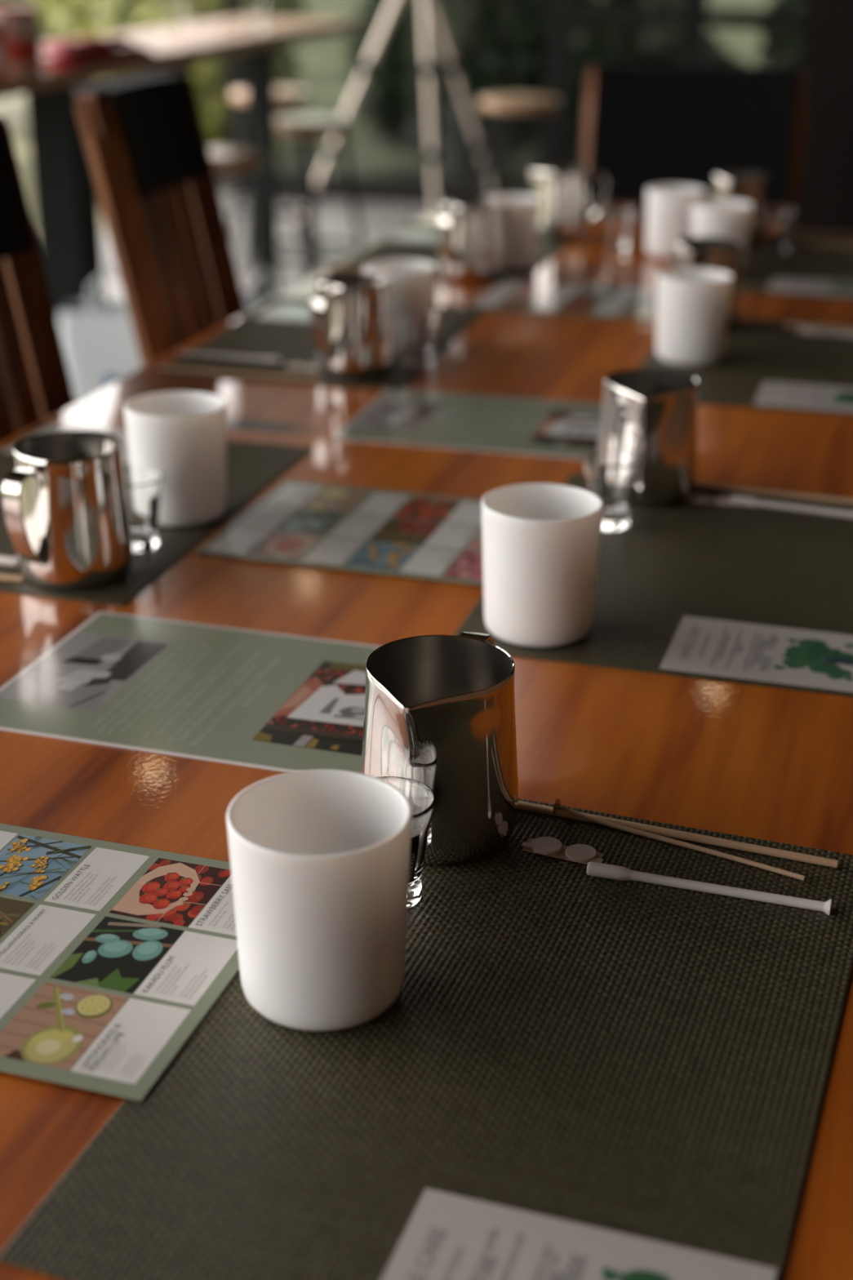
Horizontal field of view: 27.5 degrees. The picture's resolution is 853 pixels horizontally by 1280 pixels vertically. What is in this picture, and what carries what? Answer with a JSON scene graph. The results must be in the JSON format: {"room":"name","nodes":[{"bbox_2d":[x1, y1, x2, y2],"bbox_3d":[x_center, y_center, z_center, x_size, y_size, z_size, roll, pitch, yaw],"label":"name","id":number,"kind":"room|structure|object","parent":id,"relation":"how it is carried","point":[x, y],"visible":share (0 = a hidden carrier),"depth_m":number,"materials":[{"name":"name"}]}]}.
{"room":"dining room","nodes":[
{"label":"dining room","id":0,"kind":"room"},
{"bbox_2d":[101,191,646,300],"bbox_3d":[0.172,0.364,2.527,5.900,0.120,11.500,7,24,15],"label":"floor","id":1,"kind":"structure","parent":0,"point":[334,218],"depth_m":7.35,"materials":[{"name":"grey concrete"}]},
{"bbox_2d":[0,116,75,443],"bbox_3d":[-0.319,-0.038,1.991,0.568,1.037,0.342,7,24,15],"label":"dining chair","id":2,"kind":"object","parent":1,"relation":"on","point":[36,384],"visible":0.12,"depth_m":2.02,"materials":[{"name":"brown wood"}]},
{"bbox_2d":[59,261,142,402],"bbox_3d":[-0.658,-0.518,3.725,0.220,0.570,0.149,1,23,2],"label":"bag","id":3,"kind":"object","parent":1,"relation":"on","point":[97,336],"visible":0.2,"depth_m":3.62,"materials":[{"name":"white paper"}]},
{"bbox_2d":[67,74,246,367],"bbox_3d":[-0.165,-0.252,2.503,0.588,1.037,0.312,7,24,15],"label":"dining chair","id":4,"kind":"object","parent":1,"relation":"on","point":[143,136],"visible":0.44,"depth_m":2.39,"materials":[{"name":"brown wood"}]},
{"bbox_2d":[0,16,360,330],"bbox_3d":[-0.843,-1.271,5.008,0.504,0.962,2.780,7,24,15],"label":"bar table","id":5,"kind":"object","parent":1,"relation":"on","point":[67,208],"depth_m":4.36,"materials":[{"name":"brown wood"}]},
{"bbox_2d":[0,16,8,79],"bbox_3d":[-0.967,-1.311,3.850,0.076,0.130,0.076,7,24,15],"label":"tin","id":6,"kind":"object","parent":5,"relation":"on","point":[3,55],"visible":1,"depth_m":3.84,"materials":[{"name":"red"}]},
{"bbox_2d":[0,5,42,75],"bbox_3d":[-0.933,-1.368,3.968,0.108,0.145,0.108,7,24,15],"label":"tin","id":7,"kind":"object","parent":5,"relation":"on","point":[21,25],"visible":0.93,"depth_m":3.93,"materials":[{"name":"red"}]},
{"bbox_2d":[165,0,186,26],"bbox_3d":[-0.799,-2.013,5.577,0.068,0.090,0.068,7,24,15],"label":"tumbler","id":8,"kind":"object","parent":5,"relation":"on","point":[176,9],"visible":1,"depth_m":5.56,"materials":[{"name":"clear glass"}]},
{"bbox_2d":[244,0,266,31],"bbox_3d":[-0.531,-1.940,5.408,0.068,0.090,0.068,7,24,15],"label":"tumbler","id":9,"kind":"object","parent":5,"relation":"on","point":[255,10],"visible":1,"depth_m":5.39,"materials":[{"name":"clear glass"}]},
{"bbox_2d":[208,146,273,299],"bbox_3d":[-0.609,-1.080,5.002,0.360,0.622,0.360,19,29,38],"label":"bar stool","id":10,"kind":"object","parent":1,"relation":"on","point":[225,160],"visible":0.25,"depth_m":4.91,"materials":[{"name":"brown wood"}]},
{"bbox_2d":[244,266,277,311],"bbox_3d":[-0.407,-0.726,4.405,0.158,0.430,0.128,-1,23,-3],"label":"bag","id":11,"kind":"object","parent":1,"relation":"on","point":[250,304],"visible":0.12,"depth_m":4.31,"materials":[{"name":"white paper"}]},
{"bbox_2d":[226,86,321,263],"bbox_3d":[-0.595,-1.793,6.700,0.360,0.622,0.360,-7,24,-18],"label":"bar stool","id":12,"kind":"object","parent":1,"relation":"on","point":[285,96],"visible":0.69,"depth_m":6.65,"materials":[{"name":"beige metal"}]},
{"bbox_2d":[275,114,364,279],"bbox_3d":[-0.389,-1.421,5.817,0.360,0.622,0.360,21,30,40],"label":"bar stool","id":13,"kind":"object","parent":1,"relation":"on","point":[308,126],"visible":0.62,"depth_m":5.70,"materials":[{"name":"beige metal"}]},
{"bbox_2d":[293,0,493,227],"bbox_3d":[-0.044,-2.296,7.172,0.968,1.192,0.406,-7,24,-17],"label":"tripod","id":14,"kind":"object","parent":1,"relation":"on","point":[428,7],"visible":0.74,"depth_m":7.14,"materials":[{"name":"beige metal"}]},
{"bbox_2d":[0,210,852,1279],"bbox_3d":[0.026,0.222,1.740,0.996,0.750,3.230,7,24,15],"label":"dining table","id":15,"kind":"object","parent":1,"relation":"on","point":[773,764],"visible":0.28,"depth_m":1.23,"materials":[{"name":"brown wood"}]},
{"bbox_2d":[0,823,239,1101],"bbox_3d":[-0.240,0.153,0.925,0.297,0.001,0.210,7,24,16],"label":"menu","id":16,"kind":"object","parent":15,"relation":"on","point":[113,955],"visible":0.99,"depth_m":0.90,"materials":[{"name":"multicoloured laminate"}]},
{"bbox_2d":[0,897,34,937],"bbox_3d":[-0.244,0.152,0.926,0.046,0.001,0.061,7,24,16],"label":"photo","id":17,"kind":"object","parent":16,"relation":"on","point":[16,913],"depth_m":0.93},
{"bbox_2d":[0,834,91,899],"bbox_3d":[-0.225,0.128,0.984,0.046,0.001,0.062,7,24,16],"label":"photo","id":18,"kind":"object","parent":16,"relation":"on","point":[33,866],"depth_m":0.98},
{"bbox_2d":[0,981,128,1070],"bbox_3d":[-0.179,0.186,0.845,0.046,0.001,0.062,7,24,16],"label":"photo","id":19,"kind":"object","parent":16,"relation":"on","point":[45,1025],"depth_m":0.84},
{"bbox_2d":[49,915,184,993],"bbox_3d":[-0.160,0.163,0.902,0.046,0.001,0.061,7,24,16],"label":"photo","id":20,"kind":"object","parent":16,"relation":"on","point":[98,954],"depth_m":0.90},
{"bbox_2d":[109,857,231,927],"bbox_3d":[-0.140,0.138,0.960,0.046,0.001,0.062,7,24,16],"label":"photo","id":21,"kind":"object","parent":16,"relation":"on","point":[150,892],"depth_m":0.96},
{"bbox_2d":[0,423,314,605],"bbox_3d":[-0.319,-0.127,1.595,0.300,0.002,0.450,7,24,14],"label":"placemat","id":22,"kind":"object","parent":15,"relation":"on","point":[251,467],"visible":0.26,"depth_m":1.52,"materials":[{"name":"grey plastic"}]},
{"bbox_2d":[0,555,18,567],"bbox_3d":[-0.399,-0.071,1.449,0.135,0.011,0.009,8,24,17],"label":"pipette","id":23,"kind":"object","parent":22,"relation":"on","point":[4,561],"visible":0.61,"depth_m":1.43,"materials":[{"name":"white plastic"}]},
{"bbox_2d":[0,573,23,582],"bbox_3d":[-0.421,-0.059,1.424,0.200,0.005,0.005,7,24,14],"label":"wooden dowel","id":24,"kind":"object","parent":22,"relation":"on","point":[2,577],"visible":1,"depth_m":1.40,"materials":[{"name":"brown wood"}]},
{"bbox_2d":[1,424,129,464],"bbox_3d":[-0.338,-0.199,1.761,0.148,0.001,0.105,7,24,15],"label":"card","id":25,"kind":"object","parent":22,"relation":"on","point":[121,435],"visible":0.12,"depth_m":1.80,"materials":[{"name":"grey paper"}]},
{"bbox_2d":[2,431,133,590],"bbox_3d":[-0.284,-0.101,1.390,0.093,0.108,0.114,-2,23,-5],"label":"jug","id":26,"kind":"object","parent":22,"relation":"on","point":[64,498],"visible":1,"depth_m":1.36,"materials":[{"name":"silver metal"}]},
{"bbox_2d":[123,467,164,551],"bbox_3d":[-0.246,-0.109,1.470,0.051,0.061,0.051,16,28,33],"label":"shot glass","id":27,"kind":"object","parent":22,"relation":"on","point":[144,486],"visible":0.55,"depth_m":1.46,"materials":[{"name":"clear glass"}]},
{"bbox_2d":[123,391,226,527],"bbox_3d":[-0.220,-0.159,1.538,0.089,0.102,0.089,-6,24,-14],"label":"cup","id":28,"kind":"object","parent":22,"relation":"on","point":[180,435],"visible":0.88,"depth_m":1.51,"materials":[{"name":"white ceramic"}]},
{"bbox_2d":[0,611,379,773],"bbox_3d":[-0.141,0.034,1.214,0.297,0.001,0.210,7,24,15],"label":"information sheet","id":29,"kind":"object","parent":15,"relation":"on","point":[279,702],"visible":0.96,"depth_m":1.21,"materials":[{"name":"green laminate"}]},
{"bbox_2d":[0,631,170,711],"bbox_3d":[-0.243,0.021,1.242,0.076,0.001,0.123,7,24,15],"label":"photo","id":30,"kind":"object","parent":29,"relation":"on","point":[85,671],"depth_m":1.24},
{"bbox_2d":[252,660,365,755],"bbox_3d":[-0.057,0.045,1.189,0.078,0.001,0.136,7,24,15],"label":"photo","id":31,"kind":"object","parent":29,"relation":"on","point":[319,709],"depth_m":1.18},
{"bbox_2d":[154,296,485,390],"bbox_3d":[-0.119,-0.383,2.203,0.300,0.004,0.450,6,23,13],"label":"placemat","id":32,"kind":"object","parent":15,"relation":"on","point":[292,341],"depth_m":2.14,"materials":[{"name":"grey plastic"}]},
{"bbox_2d":[177,349,280,363],"bbox_3d":[-0.238,-0.341,2.095,0.135,0.011,0.009,8,24,18],"label":"pipette","id":33,"kind":"object","parent":32,"relation":"on","point":[268,359],"visible":1,"depth_m":2.09,"materials":[{"name":"white plastic"}]},
{"bbox_2d":[156,365,320,381],"bbox_3d":[-0.219,-0.310,2.023,0.200,0.005,0.005,6,23,13],"label":"wooden dowel","id":34,"kind":"object","parent":32,"relation":"on","point":[159,367],"visible":1,"depth_m":2.02,"materials":[{"name":"brown wood"}]},
{"bbox_2d":[255,302,311,322],"bbox_3d":[-0.142,-0.437,2.333,0.148,0.001,0.105,6,23,13],"label":"card","id":35,"kind":"object","parent":32,"relation":"on","point":[282,311],"visible":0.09,"depth_m":2.33,"materials":[{"name":"grey paper"}]},
{"bbox_2d":[311,272,394,379],"bbox_3d":[-0.084,-0.361,2.013,0.093,0.108,0.114,0,23,0],"label":"jug","id":36,"kind":"object","parent":32,"relation":"on","point":[352,323],"visible":1,"depth_m":1.99,"materials":[{"name":"silver metal"}]},
{"bbox_2d":[363,258,435,354],"bbox_3d":[-0.033,-0.408,2.135,0.089,0.102,0.089,-6,24,-14],"label":"cup","id":37,"kind":"object","parent":32,"relation":"on","point":[412,282],"visible":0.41,"depth_m":2.10,"materials":[{"name":"white ceramic"}]},
{"bbox_2d":[398,307,440,366],"bbox_3d":[-0.008,-0.359,2.071,0.051,0.061,0.051,7,24,15],"label":"shot glass","id":38,"kind":"object","parent":32,"relation":"on","point":[419,326],"visible":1,"depth_m":2.06,"materials":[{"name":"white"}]},
{"bbox_2d":[195,480,483,585],"bbox_3d":[-0.022,-0.095,1.519,0.297,0.001,0.210,7,24,15],"label":"menu","id":39,"kind":"object","parent":15,"relation":"on","point":[357,529],"visible":0.78,"depth_m":1.51,"materials":[{"name":"paper"}]},
{"bbox_2d":[244,530,320,559],"bbox_3d":[-0.122,-0.081,1.483,0.046,0.001,0.062,7,24,15],"label":"photo","id":40,"kind":"object","parent":39,"relation":"on","point":[260,544],"depth_m":1.48},
{"bbox_2d":[273,508,346,534],"bbox_3d":[-0.103,-0.105,1.541,0.046,0.001,0.061,7,24,15],"label":"photo","id":41,"kind":"object","parent":39,"relation":"on","point":[286,521],"depth_m":1.54},
{"bbox_2d":[300,487,368,511],"bbox_3d":[-0.084,-0.129,1.599,0.046,0.001,0.062,7,24,15],"label":"photo","id":42,"kind":"object","parent":39,"relation":"on","point":[312,499],"depth_m":1.60},
{"bbox_2d":[344,540,419,571],"bbox_3d":[-0.037,-0.071,1.460,0.046,0.001,0.062,7,24,15],"label":"photo","id":43,"kind":"object","parent":39,"relation":"on","point":[359,555],"depth_m":1.46},
{"bbox_2d":[369,518,440,545],"bbox_3d":[-0.018,-0.095,1.517,0.046,0.001,0.061,7,24,15],"label":"photo","id":44,"kind":"object","parent":39,"relation":"on","point":[383,531],"depth_m":1.52},
{"bbox_2d":[393,496,461,521],"bbox_3d":[0.001,-0.119,1.575,0.046,0.001,0.062,7,24,15],"label":"photo","id":45,"kind":"object","parent":39,"relation":"on","point":[406,508],"depth_m":1.57},
{"bbox_2d":[443,551,483,581],"bbox_3d":[0.044,-0.061,1.437,0.045,0.001,0.062,7,24,15],"label":"photo","id":46,"kind":"object","parent":39,"relation":"on","point":[457,566],"depth_m":1.44},
{"bbox_2d":[465,530,482,551],"bbox_3d":[0.063,-0.085,1.495,0.045,0.001,0.061,7,24,15],"label":"photo","id":47,"kind":"object","parent":39,"relation":"on","point":[473,539],"depth_m":1.49},
{"bbox_2d":[0,798,852,1279],"bbox_3d":[0.043,0.186,0.850,0.300,0.004,0.450,8,24,18],"label":"placemat","id":48,"kind":"object","parent":15,"relation":"on","point":[651,1061],"depth_m":0.80,"materials":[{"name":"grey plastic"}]},
{"bbox_2d":[226,768,412,1031],"bbox_3d":[-0.052,0.129,0.855,0.089,0.102,0.089,-6,24,-14],"label":"cup","id":49,"kind":"object","parent":48,"relation":"on","point":[320,858],"visible":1,"depth_m":0.83,"materials":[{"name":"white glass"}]},
{"bbox_2d":[375,775,435,908],"bbox_3d":[-0.021,0.113,0.947,0.051,0.061,0.051,-16,28,-34],"label":"shot glass","id":50,"kind":"object","parent":48,"relation":"on","point":[422,799],"visible":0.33,"depth_m":0.94,"materials":[{"name":"clear glass"}]},
{"bbox_2d":[360,631,518,865],"bbox_3d":[0.005,0.059,1.014,0.093,0.108,0.113,-4,23,-11],"label":"jug","id":51,"kind":"object","parent":48,"relation":"on","point":[439,710],"visible":0.9,"depth_m":0.98,"materials":[{"name":"silver metal"}]},
{"bbox_2d":[381,1188,777,1279],"bbox_3d":[0.053,0.261,0.671,0.148,0.001,0.105,8,24,17],"label":"card","id":52,"kind":"object","parent":48,"relation":"on","point":[446,1236],"visible":1,"depth_m":0.70,"materials":[{"name":"grey paper"}]},
{"bbox_2d":[517,800,838,867],"bbox_3d":[0.141,0.113,1.022,0.200,0.005,0.005,9,24,19],"label":"wooden dowel","id":53,"kind":"object","parent":48,"relation":"on","point":[784,854],"visible":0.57,"depth_m":1.01,"materials":[{"name":"brown wood"}]},
{"bbox_2d":[553,798,805,880],"bbox_3d":[0.144,0.116,1.008,0.155,0.010,0.010,13,26,28],"label":"wick","id":54,"kind":"object","parent":48,"relation":"on","point":[557,805],"visible":1,"depth_m":1.01,"materials":[{"name":"waxed wood"},{"name":"tin"}]},
{"bbox_2d":[586,862,831,915],"bbox_3d":[0.155,0.137,0.963,0.135,0.011,0.009,7,24,15],"label":"pipette","id":55,"kind":"object","parent":48,"relation":"on","point":[593,868],"visible":1,"depth_m":0.96,"materials":[{"name":"white"}]},
{"bbox_2d":[326,222,574,282],"bbox_3d":[0.056,-0.621,2.777,0.300,0.002,0.450,7,24,15],"label":"placemat","id":56,"kind":"object","parent":15,"relation":"on","point":[547,248],"visible":0.41,"depth_m":2.75,"materials":[{"name":"black fabric"}]},
{"bbox_2d":[386,229,439,242],"bbox_3d":[0.020,-0.669,2.887,0.148,0.001,0.105,7,24,15],"label":"card","id":57,"kind":"object","parent":56,"relation":"on","point":[429,236],"visible":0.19,"depth_m":2.89,"materials":[{"name":"grey"}]},
{"bbox_2d":[438,197,501,281],"bbox_3d":[0.064,-0.585,2.548,0.093,0.108,0.114,0,23,0],"label":"jug","id":58,"kind":"object","parent":56,"relation":"on","point":[469,251],"visible":1,"depth_m":2.52,"materials":[{"name":"silver metal"}]},
{"bbox_2d":[481,194,540,271],"bbox_3d":[0.127,-0.615,2.630,0.089,0.102,0.089,-6,24,-14],"label":"cup","id":59,"kind":"object","parent":56,"relation":"on","point":[519,214],"visible":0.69,"depth_m":2.60,"materials":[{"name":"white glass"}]},
{"bbox_2d":[528,164,607,239],"bbox_3d":[0.231,-0.726,2.883,0.114,0.108,0.093,-15,27,-32],"label":"jug","id":60,"kind":"object","parent":56,"relation":"on","point":[562,190],"visible":0.92,"depth_m":2.85,"materials":[{"name":"silver metal"}]},
{"bbox_2d":[330,388,602,459],"bbox_3d":[0.072,-0.231,1.848,0.297,0.001,0.210,6,23,13],"label":"information sheet","id":61,"kind":"object","parent":15,"relation":"on","point":[504,424],"visible":0.98,"depth_m":1.84,"materials":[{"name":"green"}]},
{"bbox_2d":[346,398,444,432],"bbox_3d":[-0.031,-0.242,1.873,0.076,0.001,0.123,6,23,13],"label":"photo","id":62,"kind":"object","parent":61,"relation":"on","point":[381,415],"depth_m":1.87},
{"bbox_2d":[527,409,601,448],"bbox_3d":[0.157,-0.222,1.826,0.078,0.001,0.136,6,23,13],"label":"photo","id":63,"kind":"object","parent":61,"relation":"on","point":[548,428],"depth_m":1.82},
{"bbox_2d":[466,278,657,320],"bbox_3d":[0.228,-0.475,2.428,0.297,0.001,0.210,7,24,16],"label":"menu","id":64,"kind":"object","parent":15,"relation":"on","point":[513,295],"visible":0.75,"depth_m":2.42,"materials":[{"name":"paper"}]},
{"bbox_2d":[494,298,537,309],"bbox_3d":[0.124,-0.462,2.395,0.045,0.001,0.062,7,24,16],"label":"photo","id":65,"kind":"object","parent":64,"relation":"on","point":[500,304],"depth_m":2.39},
{"bbox_2d":[507,289,548,300],"bbox_3d":[0.143,-0.486,2.452,0.045,0.001,0.061,7,24,16],"label":"photo","id":66,"kind":"object","parent":64,"relation":"on","point":[513,295],"depth_m":2.45},
{"bbox_2d":[520,280,558,291],"bbox_3d":[0.163,-0.510,2.510,0.045,0.001,0.062,7,24,16],"label":"photo","id":67,"kind":"object","parent":64,"relation":"on","point":[525,286],"depth_m":2.51},
{"bbox_2d":[554,302,597,314],"bbox_3d":[0.204,-0.452,2.372,0.046,0.001,0.062,7,24,16],"label":"photo","id":68,"kind":"object","parent":64,"relation":"on","point":[559,308],"depth_m":2.37},
{"bbox_2d":[565,293,607,304],"bbox_3d":[0.223,-0.476,2.429,0.046,0.001,0.061,7,24,16],"label":"photo","id":69,"kind":"object","parent":64,"relation":"on","point":[571,299],"depth_m":2.43},
{"bbox_2d":[576,284,616,295],"bbox_3d":[0.243,-0.500,2.487,0.046,0.001,0.062,7,24,16],"label":"photo","id":70,"kind":"object","parent":64,"relation":"on","point":[581,290],"depth_m":2.49},
{"bbox_2d":[619,306,656,318],"bbox_3d":[0.289,-0.441,2.348,0.046,0.001,0.062,7,24,16],"label":"photo","id":71,"kind":"object","parent":64,"relation":"on","point":[624,312],"depth_m":2.35},
{"bbox_2d":[628,297,657,308],"bbox_3d":[0.308,-0.465,2.405,0.046,0.001,0.061,7,24,16],"label":"photo","id":72,"kind":"object","parent":64,"relation":"on","point":[633,303],"depth_m":2.41},
{"bbox_2d":[638,288,657,298],"bbox_3d":[0.328,-0.489,2.463,0.046,0.001,0.062,7,24,16],"label":"photo","id":73,"kind":"object","parent":64,"relation":"on","point":[642,293],"depth_m":2.46},
{"bbox_2d":[604,205,636,248],"bbox_3d":[0.310,-0.661,2.790,0.051,0.061,0.051,7,24,15],"label":"shot glass","id":74,"kind":"object","parent":15,"relation":"on","point":[620,219],"visible":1,"depth_m":2.78,"materials":[{"name":"white"}]},
{"bbox_2d":[453,472,852,697],"bbox_3d":[0.221,-0.062,1.445,0.300,0.004,0.450,7,24,15],"label":"placemat","id":75,"kind":"object","parent":15,"relation":"on","point":[757,565],"depth_m":1.42,"materials":[{"name":"black fabric"}]},
{"bbox_2d":[481,483,603,647],"bbox_3d":[0.084,-0.055,1.294,0.089,0.102,0.089,-19,29,-38],"label":"cup","id":76,"kind":"object","parent":75,"relation":"on","point":[541,541],"visible":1,"depth_m":1.27,"materials":[{"name":"white ceramic"}]},
{"bbox_2d":[582,449,641,530],"bbox_3d":[0.162,-0.131,1.529,0.051,0.061,0.051,-5,23,-13],"label":"shot glass","id":77,"kind":"object","parent":75,"relation":"on","point":[611,475],"visible":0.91,"depth_m":1.51,"materials":[{"name":"clear glass"}]},
{"bbox_2d":[597,368,697,506],"bbox_3d":[0.211,-0.190,1.610,0.093,0.108,0.114,21,30,40],"label":"jug","id":78,"kind":"object","parent":75,"relation":"on","point":[650,414],"visible":0.87,"depth_m":1.57,"materials":[{"name":"silver metal"}]},
{"bbox_2d":[659,615,852,692],"bbox_3d":[0.253,0.010,1.275,0.148,0.001,0.105,7,24,16],"label":"card","id":79,"kind":"object","parent":75,"relation":"on","point":[719,647],"visible":1,"depth_m":1.27,"materials":[{"name":"grey paper"}]},
{"bbox_2d":[694,482,852,504],"bbox_3d":[0.346,-0.133,1.611,0.200,0.005,0.005,8,24,18],"label":"wooden dowel","id":80,"kind":"object","parent":75,"relation":"on","point":[842,500],"visible":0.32,"depth_m":1.62,"materials":[{"name":"brown wood"}]},
{"bbox_2d":[730,495,852,517],"bbox_3d":[0.343,-0.118,1.575,0.135,0.011,0.009,8,24,18],"label":"pipette","id":81,"kind":"object","parent":75,"relation":"on","point":[735,500],"visible":1,"depth_m":1.58,"materials":[{"name":"white plastic"}]},
{"bbox_2d":[646,184,704,258],"bbox_3d":[0.386,-0.652,2.718,0.089,0.102,0.089,-11,25,-25],"label":"cup","id":82,"kind":"object","parent":15,"relation":"on","point":[668,206],"visible":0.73,"depth_m":2.69,"materials":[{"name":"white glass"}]},
{"bbox_2d":[639,318,852,415],"bbox_3d":[0.420,-0.339,2.111,0.300,0.002,0.450,6,24,14],"label":"placemat","id":83,"kind":"object","parent":15,"relation":"on","point":[756,352],"visible":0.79,"depth_m":2.09,"materials":[{"name":"grey fabric"}]},
{"bbox_2d":[656,267,733,365],"bbox_3d":[0.319,-0.388,2.092,0.089,0.102,0.089,-19,29,-38],"label":"cup","id":84,"kind":"object","parent":83,"relation":"on","point":[693,304],"visible":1,"depth_m":2.06,"materials":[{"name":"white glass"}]},
{"bbox_2d":[671,236,741,329],"bbox_3d":[0.362,-0.466,2.272,0.093,0.108,0.114,0,23,0],"label":"jug","id":85,"kind":"object","parent":83,"relation":"on","point":[722,254],"visible":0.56,"depth_m":2.23,"materials":[{"name":"silver metal"}]},
{"bbox_2d":[754,381,852,412],"bbox_3d":[0.447,-0.271,1.946,0.148,0.001,0.105,7,24,15],"label":"card","id":86,"kind":"object","parent":83,"relation":"on","point":[771,393],"visible":1,"depth_m":1.95,"materials":[{"name":"grey paper"}]},
{"bbox_2d":[783,322,852,330],"bbox_3d":[0.565,-0.403,2.257,0.200,0.005,0.005,6,24,14],"label":"wooden dowel","id":87,"kind":"object","parent":83,"relation":"on","point":[793,325],"visible":1,"depth_m":2.27,"materials":[{"name":"brown wood"}]},
{"bbox_2d":[798,327,852,337],"bbox_3d":[0.543,-0.389,2.224,0.135,0.011,0.009,8,24,18],"label":"pipette","id":88,"kind":"object","parent":83,"relation":"on","point":[801,330],"visible":1,"depth_m":2.23,"materials":[{"name":"white plastic"}]},
{"bbox_2d":[739,238,852,299],"bbox_3d":[0.568,-0.575,2.676,0.300,0.002,0.450,7,24,15],"label":"placemat","id":89,"kind":"object","parent":15,"relation":"on","point":[757,276],"visible":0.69,"depth_m":2.62,"materials":[{"name":"black fabric"}]},
{"bbox_2d":[690,199,752,275],"bbox_3d":[0.437,-0.598,2.594,0.089,0.102,0.089,-11,25,-25],"label":"cup","id":90,"kind":"object","parent":89,"relation":"on","point":[718,218],"visible":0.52,"depth_m":2.56,"materials":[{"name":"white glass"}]},
{"bbox_2d":[711,171,767,246],"bbox_3d":[0.505,-0.703,2.833,0.093,0.108,0.114,-2,23,-5],"label":"jug","id":91,"kind":"object","parent":89,"relation":"on","point":[751,188],"visible":0.62,"depth_m":2.79,"materials":[{"name":"silver metal"}]},
{"bbox_2d":[767,276,852,296],"bbox_3d":[0.573,-0.511,2.520,0.148,0.001,0.105,7,24,15],"label":"card","id":92,"kind":"object","parent":89,"relation":"on","point":[778,284],"visible":1,"depth_m":2.52,"materials":[{"name":"grey paper"}]},
{"bbox_2d":[762,231,852,267],"bbox_3d":[0.778,-0.614,2.766,0.450,0.002,0.300,7,24,15],"label":"placemat","id":93,"kind":"object","parent":15,"relation":"on","point":[842,256],"visible":0.92,"depth_m":2.77,"materials":[{"name":"black fabric"}]},
{"bbox_2d":[764,206,796,248],"bbox_3d":[0.567,-0.662,2.802,0.051,0.061,0.051,-14,27,-31],"label":"shot glass","id":94,"kind":"object","parent":93,"relation":"on","point":[779,220],"visible":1,"depth_m":2.79,"materials":[{"name":"white"}]},
{"bbox_2d":[478,93,560,198],"bbox_3d":[0.340,-1.700,6.495,0.360,0.622,0.360,7,24,15],"label":"bar stool","id":95,"kind":"object","parent":1,"relation":"on","point":[503,104],"visible":0.55,"depth_m":6.36,"materials":[{"name":"brown wood"}]},
{"bbox_2d":[580,62,812,230],"bbox_3d":[0.455,-0.565,3.329,0.432,0.982,0.517,7,24,15],"label":"dining chair","id":96,"kind":"object","parent":1,"relation":"on","point":[646,125],"visible":0.36,"depth_m":3.34,"materials":[{"name":"brown wood"}]},
{"bbox_2d":[797,0,852,233],"bbox_3d":[1.986,-1.893,3.516,2.260,3.300,0.350,7,24,15],"label":"wall pillar","id":97,"kind":"structure","parent":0,"point":[826,200],"depth_m":3.96,"materials":[{"name":"black paint"}]},
{"bbox_3d":[1.860,-3.321,6.917,5.800,3.300,0.150,7,24,15],"label":"wall","id":98,"kind":"structure","parent":0,"visible":0},
{"bbox_2d":[224,0,557,205],"bbox_3d":[-0.165,-3.122,7.635,1.550,2.350,0.080,7,24,15],"label":"door","id":99,"kind":"structure","parent":98,"relation":"in","point":[376,189],"depth_m":8.02,"materials":[{"name":"black"}]},
{"bbox_2d":[552,0,694,216],"bbox_3d":[0.861,-2.998,7.356,0.590,2.350,0.080,7,24,15],"label":"door","id":100,"kind":"structure","parent":98,"relation":"in","point":[567,14],"depth_m":7.50,"materials":[{"name":"black metal"}]},
{"bbox_2d":[690,0,806,64],"bbox_3d":[1.556,-2.914,7.168,0.860,2.350,0.080,7,24,15],"label":"door","id":101,"kind":"structure","parent":98,"relation":"in","point":[704,17],"depth_m":7.33,"materials":[{"name":"black"}]},
{"label":"outside","id":102,"kind":"structure","parent":0,"visible":0},
{"bbox_2d":[0,0,802,235],"bbox_3d":[2.125,-1.394,7.213,60.000,0.220,65.000,7,24,15],"label":"ground","id":103,"kind":"structure","parent":102,"point":[324,68],"depth_m":12.20,"materials":[{"name":"grey concrete"}]},
{"bbox_2d":[0,0,310,105],"bbox_3d":[-1.965,-4.651,12.243,2.343,1.924,2.390,-4,23,-10],"label":"shrub","id":104,"kind":"object","parent":103,"relation":"on","point":[282,8],"visible":0.08,"depth_m":11.86,"materials":[{"name":"green plant"}]},
{"bbox_2d":[48,0,306,148],"bbox_3d":[-1.360,-2.993,9.254,1.434,1.154,1.406,-3,23,-7],"label":"shrub","id":105,"kind":"object","parent":103,"relation":"on","point":[101,18],"visible":0.16,"depth_m":8.89,"materials":[{"name":"green plant"}]},
{"bbox_2d":[341,0,586,170],"bbox_3d":[0.213,-3.257,9.816,1.435,1.197,1.455,-5,23,-13],"label":"shrub","id":106,"kind":"object","parent":103,"relation":"on","point":[397,74],"visible":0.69,"depth_m":9.45,"materials":[{"name":"green plant"}]},
{"bbox_2d":[413,0,682,91],"bbox_3d":[0.705,-4.623,12.096,2.396,1.972,2.363,-9,25,-22],"label":"shrub","id":107,"kind":"object","parent":103,"relation":"on","point":[599,29],"visible":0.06,"depth_m":11.51,"materials":[{"name":"green plant"}]},
{"bbox_2d":[566,25,747,166],"bbox_3d":[1.113,-2.638,8.713,1.097,0.916,1.112,-1,23,-4],"label":"shrub","id":108,"kind":"object","parent":103,"relation":"on","point":[642,42],"visible":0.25,"depth_m":8.44,"materials":[{"name":"green plant"}]},
{"bbox_2d":[752,0,807,67],"bbox_3d":[2.894,-3.877,11.249,1.540,1.268,1.519,4,23,8],"label":"shrub","id":109,"kind":"object","parent":103,"relation":"on","point":[780,42],"visible":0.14,"depth_m":11.16,"materials":[{"name":"green plant"}]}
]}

